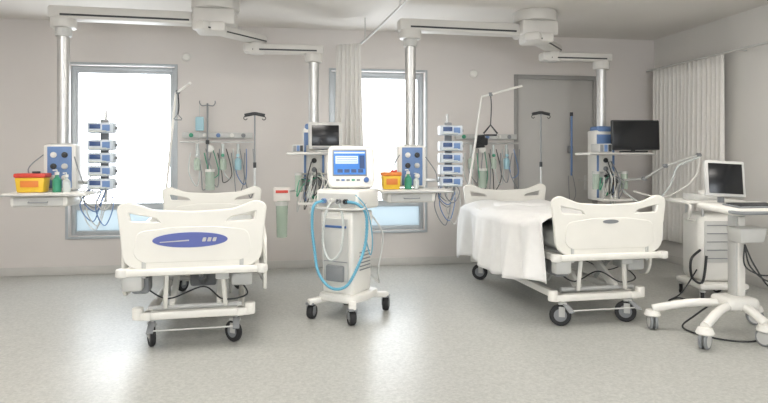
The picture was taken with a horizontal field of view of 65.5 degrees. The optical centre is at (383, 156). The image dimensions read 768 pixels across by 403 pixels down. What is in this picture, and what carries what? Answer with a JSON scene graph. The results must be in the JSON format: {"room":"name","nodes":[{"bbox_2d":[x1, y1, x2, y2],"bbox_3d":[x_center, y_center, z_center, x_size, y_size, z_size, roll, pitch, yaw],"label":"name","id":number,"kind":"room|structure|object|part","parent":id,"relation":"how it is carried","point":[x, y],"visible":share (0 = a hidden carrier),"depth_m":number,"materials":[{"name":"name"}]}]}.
{"room":"hospital room","nodes":[
{"label":"hospital room","id":0,"kind":"room"},
{"bbox_2d":[0,18,653,267],"bbox_3d":[-0.965,-0.110,7.694,9.900,3.020,0.300,0,0,-9],"label":"wall","id":1,"kind":"structure","parent":0,"point":[218,69],"depth_m":7.47,"materials":[{"name":"paint"}]},
{"bbox_2d":[65,206,67,239],"bbox_3d":[-3.771,-0.075,7.091,0.030,2.110,0.012,0,0,-9],"label":"trim","id":2,"kind":"structure","parent":1,"relation":"attached to","point":[66,208],"depth_m":7.08,"materials":[{"name":"metal"}]},
{"bbox_2d":[71,66,76,235],"bbox_3d":[-3.754,-0.075,7.242,0.050,2.050,0.070,0,0,-9],"label":"frame","id":3,"kind":"object","parent":1,"relation":"attached to","point":[73,68],"visible":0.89,"depth_m":7.21,"materials":[{"name":"metal"}]},
{"bbox_2d":[68,236,119,239],"bbox_3d":[-3.153,0.965,7.184,1.220,0.030,0.022,0,0,-9],"label":"sill","id":4,"kind":"structure","parent":1,"relation":"attached to","point":[87,237],"depth_m":7.13,"materials":[{"name":"metal"}]},
{"bbox_2d":[76,230,119,235],"bbox_3d":[-3.176,0.925,7.333,1.120,0.050,0.070,0,0,-9],"label":"frame","id":5,"kind":"object","parent":1,"relation":"attached to","point":[107,232],"visible":0.44,"depth_m":7.25,"materials":[{"name":"metal"}]},
{"bbox_2d":[70,62,174,66],"bbox_3d":[-3.154,-1.115,7.189,1.220,0.030,0.012,0,0,-9],"label":"trim","id":6,"kind":"structure","parent":1,"relation":"attached to","point":[71,63],"depth_m":7.18,"materials":[{"name":"metal"}]},
{"bbox_2d":[76,66,172,230],"bbox_3d":[-3.176,-0.100,7.333,1.120,2.000,0.070,0,0,-9],"label":"window","id":7,"kind":"structure","parent":1,"relation":"in","point":[113,224],"depth_m":7.30,"materials":[{"name":"metal"}]},
{"bbox_3d":[-3.713,-0.228,7.238,0.030,1.645,0.045,0,0,-9],"label":"sash","id":8,"kind":"part","parent":7,"relation":"part of","materials":[{"name":"white metal"}]},
{"bbox_2d":[76,205,162,209],"bbox_3d":[-3.176,0.620,7.333,1.120,0.050,0.070,0,0,-9],"label":"transom","id":9,"kind":"object","parent":7,"relation":"attached to","point":[147,206],"visible":0.45,"depth_m":7.28,"materials":[{"name":"metal"}]},
{"bbox_3d":[-3.178,0.772,7.343,1.120,0.255,0.006,0,0,-9],"label":"spandrel panel","id":10,"kind":"part","parent":7,"relation":"part of","materials":[{"name":"clear glass"}]},
{"bbox_3d":[-3.175,0.580,7.324,1.060,0.030,0.045,0,0,-9],"label":"sash bottom","id":11,"kind":"part","parent":7,"relation":"part of","materials":[{"name":"white metal"}]},
{"bbox_3d":[-3.175,-1.035,7.324,1.060,0.030,0.045,0,0,-9],"label":"sash","id":12,"kind":"part","parent":7,"relation":"part of","materials":[{"name":"metal"}]},
{"bbox_3d":[-3.176,-1.075,7.333,1.120,0.050,0.070,0,0,-9],"label":"frame","id":13,"kind":"part","parent":7,"relation":"part of","materials":[{"name":"metal"}]},
{"bbox_3d":[-2.636,-0.228,7.409,0.030,1.645,0.045,0,0,-9],"label":"sash","id":14,"kind":"part","parent":7,"relation":"part of","materials":[{"name":"white metal"}]},
{"bbox_2d":[173,68,174,199],"bbox_3d":[-2.599,-0.075,7.425,0.050,2.050,0.070,0,0,-9],"label":"frame","id":15,"kind":"object","parent":1,"relation":"attached to","point":[173,68],"visible":0.27,"depth_m":7.39,"materials":[{"name":"metal"}]},
{"bbox_2d":[175,64,177,199],"bbox_3d":[-2.536,-0.075,7.287,0.030,2.110,0.012,0,0,-9],"label":"trim","id":16,"kind":"structure","parent":1,"relation":"attached to","point":[176,65],"depth_m":7.28,"materials":[{"name":"metal"}]},
{"bbox_2d":[182,53,189,60],"bbox_3d":[-2.421,-1.220,7.294,0.100,0.100,0.035,0,0,-9],"label":"smoke detector","id":17,"kind":"object","parent":1,"relation":"attached to","point":[186,57],"visible":1,"depth_m":7.28,"materials":[{"name":"white plastic"}]},
{"bbox_2d":[180,101,253,197],"bbox_3d":[-2.021,-0.087,7.279,0.886,1.186,0.190,0,0,-9],"label":"rail","id":18,"kind":"object","parent":1,"relation":"attached to","point":[210,177],"visible":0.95,"depth_m":7.24,"materials":[{"name":"grey metal"}]},
{"bbox_2d":[205,172,214,189],"bbox_3d":[-2.107,0.290,7.229,0.110,0.220,0.110,0,0,-9],"label":"jar","id":19,"kind":"object","parent":18,"relation":"on","point":[209,176],"depth_m":7.18,"materials":[{"name":"green plastic"}]},
{"bbox_2d":[205,169,214,171],"bbox_3d":[-2.112,0.165,7.264,0.120,0.030,0.190,0,0,-9],"label":"lid","id":20,"kind":"object","parent":18,"relation":"on","point":[206,170],"depth_m":7.18,"materials":[{"name":"white plastic"}]},
{"bbox_3d":[-2.033,-0.180,7.272,0.860,0.020,0.020,0,0,-9],"label":"rail","id":21,"kind":"part","parent":18,"relation":"part of","materials":[{"name":"metal"}]},
{"bbox_2d":[0,256,476,276],"bbox_3d":[-1.983,1.350,7.373,7.390,0.100,0.014,0,0,-9],"label":"strip","id":22,"kind":"object","parent":1,"relation":"attached to","point":[102,269],"visible":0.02,"depth_m":7.47,"materials":[{"name":"plastic"}]},
{"bbox_2d":[329,68,330,121],"bbox_3d":[-0.684,-0.075,7.580,0.030,2.110,0.012,0,0,-9],"label":"trim","id":23,"kind":"structure","parent":1,"relation":"attached to","point":[329,68],"depth_m":7.57,"materials":[{"name":"metal"}]},
{"bbox_2d":[331,72,334,121],"bbox_3d":[-0.668,-0.075,7.731,0.050,2.050,0.070,0,0,-9],"label":"frame","id":24,"kind":"object","parent":1,"relation":"attached to","point":[332,73],"visible":0.26,"depth_m":7.70,"materials":[{"name":"metal"}]},
{"bbox_2d":[335,72,418,225],"bbox_3d":[-0.090,-0.100,7.822,1.120,2.000,0.070,0,0,-9],"label":"window","id":25,"kind":"structure","parent":1,"relation":"in","point":[385,215],"depth_m":7.86,"materials":[{"name":"metal"}]},
{"bbox_3d":[-0.090,-1.075,7.822,1.120,0.050,0.070,0,0,-9],"label":"frame","id":26,"kind":"part","parent":25,"relation":"part of","materials":[{"name":"metal"}]},
{"bbox_3d":[-0.088,-1.035,7.812,1.060,0.030,0.045,0,0,-9],"label":"sash","id":27,"kind":"part","parent":25,"relation":"part of","materials":[{"name":"metal"}]},
{"bbox_3d":[-0.091,0.772,7.832,1.120,0.255,0.006,0,0,-9],"label":"spandrel panel","id":28,"kind":"part","parent":25,"relation":"part of","materials":[{"name":"clear glass"}]},
{"bbox_2d":[378,202,418,205],"bbox_3d":[-0.090,0.620,7.822,1.120,0.050,0.070,0,0,-9],"label":"transom","id":29,"kind":"object","parent":25,"relation":"attached to","point":[379,203],"visible":0.36,"depth_m":7.83,"materials":[{"name":"metal"}]},
{"bbox_3d":[0.450,-0.228,7.898,0.030,1.645,0.045,0,0,-9],"label":"sash","id":30,"kind":"part","parent":25,"relation":"part of","materials":[{"name":"white metal"}]},
{"bbox_2d":[331,68,424,72],"bbox_3d":[-0.067,-1.115,7.678,1.220,0.030,0.012,0,0,-9],"label":"trim","id":31,"kind":"structure","parent":1,"relation":"attached to","point":[380,70],"depth_m":7.69,"materials":[{"name":"metal"}]},
{"bbox_2d":[372,225,418,229],"bbox_3d":[-0.090,0.925,7.822,1.120,0.050,0.070,0,0,-9],"label":"frame","id":32,"kind":"object","parent":1,"relation":"attached to","point":[384,227],"visible":0.56,"depth_m":7.83,"materials":[{"name":"metal"}]},
{"bbox_2d":[372,230,424,232],"bbox_3d":[-0.066,0.965,7.673,1.220,0.030,0.022,0,0,-9],"label":"sill","id":33,"kind":"structure","parent":1,"relation":"attached to","point":[393,231],"depth_m":7.71,"materials":[{"name":"metal"}]},
{"bbox_2d":[419,74,422,228],"bbox_3d":[0.488,-0.075,7.914,0.050,2.050,0.070,0,0,-9],"label":"frame","id":34,"kind":"object","parent":1,"relation":"attached to","point":[420,75],"visible":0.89,"depth_m":7.88,"materials":[{"name":"metal"}]},
{"bbox_2d":[425,70,426,231],"bbox_3d":[0.550,-0.075,7.776,0.030,2.110,0.012,0,0,-9],"label":"trim","id":35,"kind":"structure","parent":1,"relation":"attached to","point":[425,70],"depth_m":7.77,"materials":[{"name":"metal"}]},
{"bbox_2d":[470,70,477,76],"bbox_3d":[1.184,-1.100,7.865,0.100,0.100,0.035,0,0,-9],"label":"smoke detector","id":36,"kind":"object","parent":1,"relation":"attached to","point":[473,73],"visible":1,"depth_m":7.85,"materials":[{"name":"white plastic"}]},
{"bbox_2d":[455,134,519,189],"bbox_3d":[1.357,0.102,7.814,0.866,0.805,0.190,0,0,-9],"label":"rail","id":37,"kind":"object","parent":1,"relation":"attached to","point":[482,173],"visible":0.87,"depth_m":7.78,"materials":[{"name":"grey metal"}]},
{"bbox_2d":[478,171,486,187],"bbox_3d":[1.281,0.290,7.766,0.110,0.220,0.110,0,0,-9],"label":"jar","id":38,"kind":"object","parent":37,"relation":"on","point":[482,175],"depth_m":7.72,"materials":[{"name":"green plastic"}]},
{"bbox_3d":[1.355,-0.180,7.808,0.860,0.020,0.020,0,0,-9],"label":"rail","id":39,"kind":"part","parent":37,"relation":"part of","materials":[{"name":"metal"}]},
{"bbox_2d":[514,74,517,188],"bbox_3d":[1.756,0.150,8.013,0.055,2.500,0.120,0,0,-9],"label":"door frame","id":40,"kind":"structure","parent":1,"relation":"attached to","point":[515,75],"depth_m":7.95,"materials":[{"name":"metal"}]},
{"bbox_2d":[518,79,591,203],"bbox_3d":[2.315,0.165,8.107,1.130,2.470,0.045,0,0,-9],"label":"door","id":41,"kind":"structure","parent":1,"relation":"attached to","point":[559,98],"depth_m":8.08,"materials":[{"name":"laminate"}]},
{"bbox_2d":[567,112,575,200],"bbox_3d":[2.520,0.008,8.060,0.110,1.216,0.106,0,0,-9],"label":"door handle","id":42,"kind":"object","parent":41,"relation":"attached to","point":[569,148],"visible":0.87,"depth_m":8.02,"materials":[{"name":"plastic"}]},
{"bbox_2d":[584,175,586,189],"bbox_3d":[2.749,0.350,8.148,0.040,0.200,0.006,0,0,-9],"label":"lock plate","id":43,"kind":"object","parent":41,"relation":"attached to","point":[585,176],"visible":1,"depth_m":8.14,"materials":[{"name":"metal"}]},
{"bbox_2d":[518,74,593,80],"bbox_3d":[2.316,-1.073,8.102,1.090,0.055,0.120,0,0,-9],"label":"door frame","id":44,"kind":"structure","parent":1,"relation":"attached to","point":[542,77],"depth_m":8.05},
{"bbox_2d":[592,76,597,203],"bbox_3d":[2.877,0.150,8.191,0.055,2.500,0.120,0,0,-9],"label":"door frame","id":45,"kind":"structure","parent":1,"relation":"attached to","point":[594,80],"depth_m":8.13,"materials":[{"name":"metal"}]},
{"bbox_2d":[0,258,767,402],"bbox_3d":[-0.222,1.450,3.002,9.900,0.100,9.800,0,0,-9],"label":"floor","id":46,"kind":"structure","parent":0,"point":[446,334],"depth_m":4.36,"materials":[{"name":"plastic"}]},
{"bbox_2d":[115,82,267,346],"bbox_3d":[-1.615,0.308,5.442,1.118,2.183,2.347,0,0,-13],"label":"hospital bed","id":47,"kind":"object","parent":46,"relation":"on","point":[202,239],"visible":1,"depth_m":4.39,"materials":[{"name":"white plastic"}]},
{"bbox_3d":[-1.718,0.785,4.273,0.030,0.170,0.030,0,0,-13],"label":"board post","id":48,"kind":"part","parent":47,"relation":"part of","materials":[{"name":"grey plastic"}]},
{"bbox_3d":[-1.723,0.990,4.753,0.020,0.040,0.425,0,-41,-13],"label":"stay arm","id":49,"kind":"part","parent":47,"relation":"part of","materials":[{"name":"grey plastic"}]},
{"bbox_3d":[-1.646,0.990,4.729,0.040,0.080,0.556,0,30,-13],"label":"foot lift arm","id":50,"kind":"part","parent":47,"relation":"part of"},
{"bbox_3d":[-1.389,0.566,4.356,1.042,0.488,0.035,0,0,-13],"label":"footboard","id":51,"kind":"part","parent":47,"relation":"part of","materials":[{"name":"white plastic"}]},
{"bbox_3d":[-1.869,0.566,6.503,1.042,0.488,0.035,0,0,-13],"label":"headboard","id":52,"kind":"part","parent":47,"relation":"part of","materials":[{"name":"white plastic"}]},
{"bbox_3d":[-1.314,0.990,4.803,0.040,0.080,0.556,0,30,-13],"label":"foot lift arm","id":53,"kind":"part","parent":47,"relation":"part of"},
{"bbox_3d":[-1.255,0.990,4.858,0.020,0.040,0.425,0,-41,-13],"label":"stay arm","id":54,"kind":"part","parent":47,"relation":"part of","materials":[{"name":"grey plastic"}]},
{"bbox_3d":[-1.629,0.700,5.430,0.860,0.150,2.020,0,0,-13],"label":"mattress","id":55,"kind":"part","parent":47,"relation":"part of","materials":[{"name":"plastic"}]},
{"bbox_3d":[-1.055,0.785,4.421,0.030,0.170,0.030,0,0,-13],"label":"board post","id":56,"kind":"part","parent":47,"relation":"part of","materials":[{"name":"grey plastic"}]},
{"bbox_2d":[305,146,389,325],"bbox_3d":[-0.295,0.650,5.311,0.570,1.500,0.704,0,0,29],"label":"ventilator","id":57,"kind":"object","parent":46,"relation":"on","point":[346,220],"visible":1,"depth_m":5.16,"materials":[{"name":"white plastic"}]},
{"bbox_3d":[-0.550,1.236,5.190,0.237,0.050,0.065,-6,3,-29],"label":"leg","id":58,"kind":"part","parent":57,"relation":"part of","materials":[{"name":"white plastic"}]},
{"bbox_3d":[-0.387,0.423,5.160,0.551,0.066,0.208,0,0,29],"label":"handle","id":59,"kind":"part","parent":57,"relation":"part of","materials":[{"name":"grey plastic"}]},
{"bbox_3d":[-0.328,0.025,5.262,0.200,0.070,0.002,0,-14,-7],"label":"waveform panel","id":60,"kind":"part","parent":57,"relation":"part of","materials":[{"name":"white glass"}]},
{"bbox_3d":[-0.266,1.236,5.033,0.065,0.050,0.237,0,6,-3],"label":"leg","id":61,"kind":"part","parent":57,"relation":"part of","materials":[{"name":"white plastic"}]},
{"bbox_3d":[-0.072,1.236,5.383,0.237,0.050,0.065,6,-3,-29],"label":"leg","id":62,"kind":"part","parent":57,"relation":"part of","materials":[{"name":"white plastic"}]},
{"bbox_2d":[457,85,667,325],"bbox_3d":[1.602,0.278,6.031,1.328,2.244,2.401,0,0,-11],"label":"hospital bed","id":63,"kind":"object","parent":46,"relation":"on","point":[511,234],"visible":1,"depth_m":5.06,"materials":[{"name":"white plastic"}]},
{"bbox_3d":[1.266,-0.320,7.093,0.189,0.142,0.022,0,0,-9],"label":"triangle handle","id":64,"kind":"part","parent":63,"relation":"part of","materials":[{"name":"plastic"}]},
{"bbox_3d":[1.448,0.566,7.133,1.042,0.488,0.035,0,0,-11],"label":"headboard","id":65,"kind":"part","parent":63,"relation":"part of","materials":[{"name":"white plastic"}]},
{"bbox_2d":[493,201,548,205],"bbox_3d":[1.516,0.570,6.789,0.620,0.120,0.400,0,0,-11],"label":"pillow","id":66,"kind":"object","parent":63,"relation":"on","point":[495,203],"depth_m":6.65,"materials":[{"name":"fabric"}]},
{"bbox_3d":[1.661,0.700,6.054,0.860,0.150,2.020,0,0,-11],"label":"mattress","id":67,"kind":"part","parent":63,"relation":"part of","materials":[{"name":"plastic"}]},
{"bbox_3d":[1.220,0.835,5.966,0.040,0.060,2.140,0,0,-11],"label":"deck rail","id":68,"kind":"part","parent":63,"relation":"part of","materials":[{"name":"white metal"}]},
{"bbox_3d":[1.809,0.795,5.308,0.840,0.025,0.560,0,0,-11],"label":"deck panel","id":69,"kind":"part","parent":63,"relation":"part of","materials":[{"name":"grey plastic"}]},
{"bbox_3d":[1.627,0.990,5.354,0.040,0.080,0.556,0,30,-11],"label":"foot lift arm","id":70,"kind":"part","parent":63,"relation":"part of"},
{"bbox_3d":[2.021,0.990,5.472,0.020,0.040,0.425,0,-41,-11],"label":"stay arm","id":71,"kind":"part","parent":63,"relation":"part of","materials":[{"name":"grey plastic"}]},
{"bbox_3d":[1.960,0.990,5.420,0.040,0.080,0.556,0,30,-11],"label":"foot lift arm","id":72,"kind":"part","parent":63,"relation":"part of"},
{"bbox_3d":[1.875,0.566,4.974,1.042,0.488,0.035,0,0,-11],"label":"footboard","id":73,"kind":"part","parent":63,"relation":"part of","materials":[{"name":"white plastic"}]},
{"bbox_2d":[644,160,767,349],"bbox_3d":[2.686,0.712,4.664,1.074,1.375,0.689,0,0,-9],"label":"cart","id":74,"kind":"object","parent":46,"relation":"on","point":[722,179],"visible":1,"depth_m":4.67,"materials":[{"name":"grey plastic"}]},
{"bbox_3d":[2.460,1.192,4.775,0.591,0.152,0.068,0,0,18],"label":"leg","id":75,"kind":"part","parent":74,"relation":"part of","materials":[{"name":"white plastic"}]},
{"bbox_3d":[2.536,1.192,4.515,0.535,0.152,0.068,0,0,-40],"label":"leg","id":76,"kind":"part","parent":74,"relation":"part of","materials":[{"name":"white plastic"}]},
{"bbox_2d":[727,226,766,242],"bbox_3d":[2.803,0.600,4.615,0.234,0.120,0.156,0,0,-9],"label":"basket","id":77,"kind":"object","parent":74,"relation":"on","point":[736,234],"depth_m":4.55,"materials":[{"name":"grey plastic"}]},
{"bbox_3d":[2.857,0.410,4.429,0.582,0.028,0.150,0,0,-9],"label":"handle","id":78,"kind":"part","parent":74,"relation":"part of","materials":[{"name":"grey plastic"}]},
{"bbox_3d":[2.783,1.191,4.546,0.107,0.149,0.301,0,0,-9],"label":"leg","id":79,"kind":"part","parent":74,"relation":"part of","materials":[{"name":"white plastic"}]},
{"bbox_2d":[665,198,748,300],"bbox_3d":[3.119,0.911,5.917,0.746,0.981,0.579,0,0,-1],"label":"trolley","id":80,"kind":"object","parent":46,"relation":"on","point":[705,234],"visible":0.74,"depth_m":5.77,"materials":[{"name":"white plastic"}]},
{"bbox_3d":[2.969,0.531,5.847,0.138,0.203,0.359,0,0,-1],"label":"push handle","id":81,"kind":"part","parent":80,"relation":"part of","materials":[{"name":"white plastic"}]},
{"bbox_2d":[683,190,716,199],"bbox_3d":[3.102,0.371,5.857,0.260,0.095,0.180,0,0,-9],"label":"tray","id":82,"kind":"object","parent":80,"relation":"on","point":[700,195],"visible":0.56,"depth_m":5.78,"materials":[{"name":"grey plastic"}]},
{"bbox_2d":[665,198,744,203],"bbox_3d":[3.172,0.435,5.930,0.600,0.030,0.440,0,0,-1],"label":"tray","id":83,"kind":"object","parent":80,"relation":"on","point":[674,200],"depth_m":5.76,"materials":[{"name":"white plastic"}]},
{"bbox_3d":[3.215,0.820,5.766,0.240,0.400,0.012,0,0,-1],"label":"cabinet panel","id":84,"kind":"part","parent":80,"relation":"part of","materials":[{"name":"grey plastic"}]},
{"bbox_2d":[0,0,767,39],"bbox_3d":[-0.222,-1.670,3.002,9.900,0.100,9.800,0,0,-9],"label":"ceiling","id":85,"kind":"structure","parent":0,"point":[602,19],"depth_m":6.70,"materials":[{"name":"paint"}]},
{"bbox_2d":[0,0,329,230],"bbox_3d":[-1.956,-0.457,6.114,3.210,2.326,1.050,0,0,-9],"label":"pendant","id":86,"kind":"object","parent":85,"relation":"hanging from","point":[207,17],"depth_m":5.91,"materials":[{"name":"white metal"}]},
{"bbox_2d":[13,171,51,192],"bbox_3d":[-3.269,0.232,5.557,0.272,0.195,0.170,0,0,-9],"label":"sharps container","id":87,"kind":"object","parent":86,"relation":"on","point":[36,181],"visible":1,"depth_m":5.49,"materials":[{"name":"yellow plastic"}]},
{"bbox_3d":[-3.269,0.172,5.557,0.272,0.040,0.170,0,0,-9],"label":"lid","id":88,"kind":"part","parent":87,"relation":"part of","materials":[{"name":"red plastic"}]},
{"bbox_2d":[52,169,61,191],"bbox_3d":[-3.062,0.223,5.590,0.078,0.212,0.078,0,0,-9],"label":"bottle","id":89,"kind":"object","parent":86,"relation":"on","point":[57,181],"visible":0.99,"depth_m":5.56,"materials":[{"name":"green plastic"}]},
{"bbox_2d":[62,172,70,191],"bbox_3d":[-2.970,0.237,5.584,0.068,0.185,0.068,0,0,-9],"label":"bottle","id":90,"kind":"object","parent":86,"relation":"on","point":[66,183],"visible":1,"depth_m":5.56,"materials":[{"name":"white plastic"}]},
{"bbox_2d":[87,119,117,190],"bbox_3d":[-2.718,-0.020,5.782,0.260,0.700,0.187,0,0,-9],"label":"pumps","id":91,"kind":"object","parent":86,"relation":"attached to","point":[104,127],"visible":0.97,"depth_m":5.71,"materials":[{"name":"grey plastic"}]},
{"bbox_2d":[274,187,302,237],"bbox_3d":[-1.016,0.593,6.466,0.390,0.535,0.162,0,0,-36],"label":"holder","id":92,"kind":"object","parent":86,"relation":"attached to","point":[281,194],"visible":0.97,"depth_m":6.36,"materials":[{"name":"plastic"}]},
{"bbox_2d":[292,144,303,151],"bbox_3d":[-0.915,-0.091,6.353,0.120,0.080,0.205,0,0,-9],"label":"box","id":93,"kind":"object","parent":86,"relation":"on","point":[295,147],"visible":0.98,"depth_m":6.25,"materials":[{"name":"grey plastic"}]},
{"bbox_2d":[308,122,341,151],"bbox_3d":[-0.639,-0.213,6.462,0.360,0.321,0.186,0,0,-9],"label":"patient monitor","id":94,"kind":"object","parent":86,"relation":"on","point":[321,135],"visible":0.84,"depth_m":6.38,"materials":[{"name":"grey plastic"}]},
{"bbox_2d":[339,0,407,44],"bbox_3d":[0.199,-1.484,5.052,0.246,0.273,4.724,0,0,-16],"label":"rail","id":95,"kind":"object","parent":85,"relation":"hanging from","point":[404,1],"visible":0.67,"depth_m":6.00,"materials":[{"name":"white metal"}]},
{"bbox_2d":[335,43,363,145],"bbox_3d":[-0.428,-0.285,7.148,0.456,2.130,0.093,0,0,26],"label":"privacy curtain","id":96,"kind":"object","parent":95,"relation":"hanging from","point":[348,93],"visible":0.56,"depth_m":7.13,"materials":[{"name":"fabric"}]},
{"bbox_2d":[376,7,701,225],"bbox_3d":[1.656,-0.450,6.686,3.584,2.340,1.050,0,0,-9],"label":"pendant","id":97,"kind":"object","parent":85,"relation":"hanging from","point":[538,27],"depth_m":6.51,"materials":[{"name":"white metal"}]},
{"bbox_2d":[380,170,401,189],"bbox_3d":[0.069,0.232,6.086,0.202,0.195,0.170,0,0,-9],"label":"sharps container","id":98,"kind":"object","parent":97,"relation":"on","point":[391,180],"visible":1,"depth_m":6.01,"materials":[{"name":"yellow plastic"}]},
{"bbox_3d":[0.069,0.172,6.086,0.202,0.040,0.170,0,0,-9],"label":"lid","id":99,"kind":"part","parent":98,"relation":"part of","materials":[{"name":"orange plastic"}]},
{"bbox_2d":[404,169,411,188],"bbox_3d":[0.247,0.228,6.114,0.075,0.203,0.075,0,0,-9],"label":"bottle","id":100,"kind":"object","parent":97,"relation":"on","point":[407,180],"visible":0.97,"depth_m":6.09,"materials":[{"name":"green plastic"}]},
{"bbox_2d":[413,173,418,188],"bbox_3d":[0.332,0.246,6.148,0.061,0.166,0.061,0,0,-9],"label":"bottle","id":101,"kind":"object","parent":97,"relation":"on","point":[416,180],"visible":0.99,"depth_m":6.12,"materials":[{"name":"white plastic"}]},
{"bbox_2d":[438,122,462,187],"bbox_3d":[0.709,-0.020,6.325,0.260,0.700,0.187,0,0,-9],"label":"pumps","id":102,"kind":"object","parent":97,"relation":"attached to","point":[448,130],"visible":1,"depth_m":6.25,"materials":[{"name":"grey plastic"}]},
{"bbox_2d":[591,144,611,152],"bbox_3d":[2.512,-0.101,6.895,0.160,0.100,0.205,0,0,-9],"label":"rack","id":103,"kind":"object","parent":97,"relation":"on","point":[595,148],"visible":1,"depth_m":6.80,"materials":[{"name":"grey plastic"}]},
{"bbox_2d":[610,120,659,152],"bbox_3d":[2.937,-0.242,7.026,0.581,0.379,0.180,0,0,-9],"label":"patient monitor","id":104,"kind":"object","parent":97,"relation":"on","point":[632,135],"visible":0.96,"depth_m":6.97,"materials":[{"name":"plastic"}]},
{"bbox_2d":[654,4,767,279],"bbox_3d":[4.568,-0.110,3.761,0.200,3.020,9.200,0,0,-9],"label":"wall","id":105,"kind":"structure","parent":0,"point":[745,72],"depth_m":6.64,"materials":[{"name":"paint"}]},
{"bbox_2d":[646,41,767,71],"bbox_3d":[4.037,-1.180,5.980,0.154,0.028,4.550,0,0,-9],"label":"rail","id":106,"kind":"object","parent":105,"relation":"attached to","point":[765,42],"visible":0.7,"depth_m":6.92,"materials":[{"name":"grey plastic"}]},
{"bbox_2d":[652,54,724,242],"bbox_3d":[3.743,-0.043,7.425,0.099,2.245,1.344,0,0,-9],"label":"privacy curtain","id":107,"kind":"object","parent":106,"relation":"hanging from","point":[688,98],"visible":0.7,"depth_m":7.39,"materials":[{"name":"fabric"}]},
{"bbox_2d":[656,251,767,288],"bbox_3d":[4.461,1.350,3.744,0.014,0.100,9.160,0,0,-9],"label":"baseboard","id":108,"kind":"structure","parent":105,"relation":"attached to","point":[755,281],"depth_m":6.58,"materials":[{"name":"plastic"}]}
]}

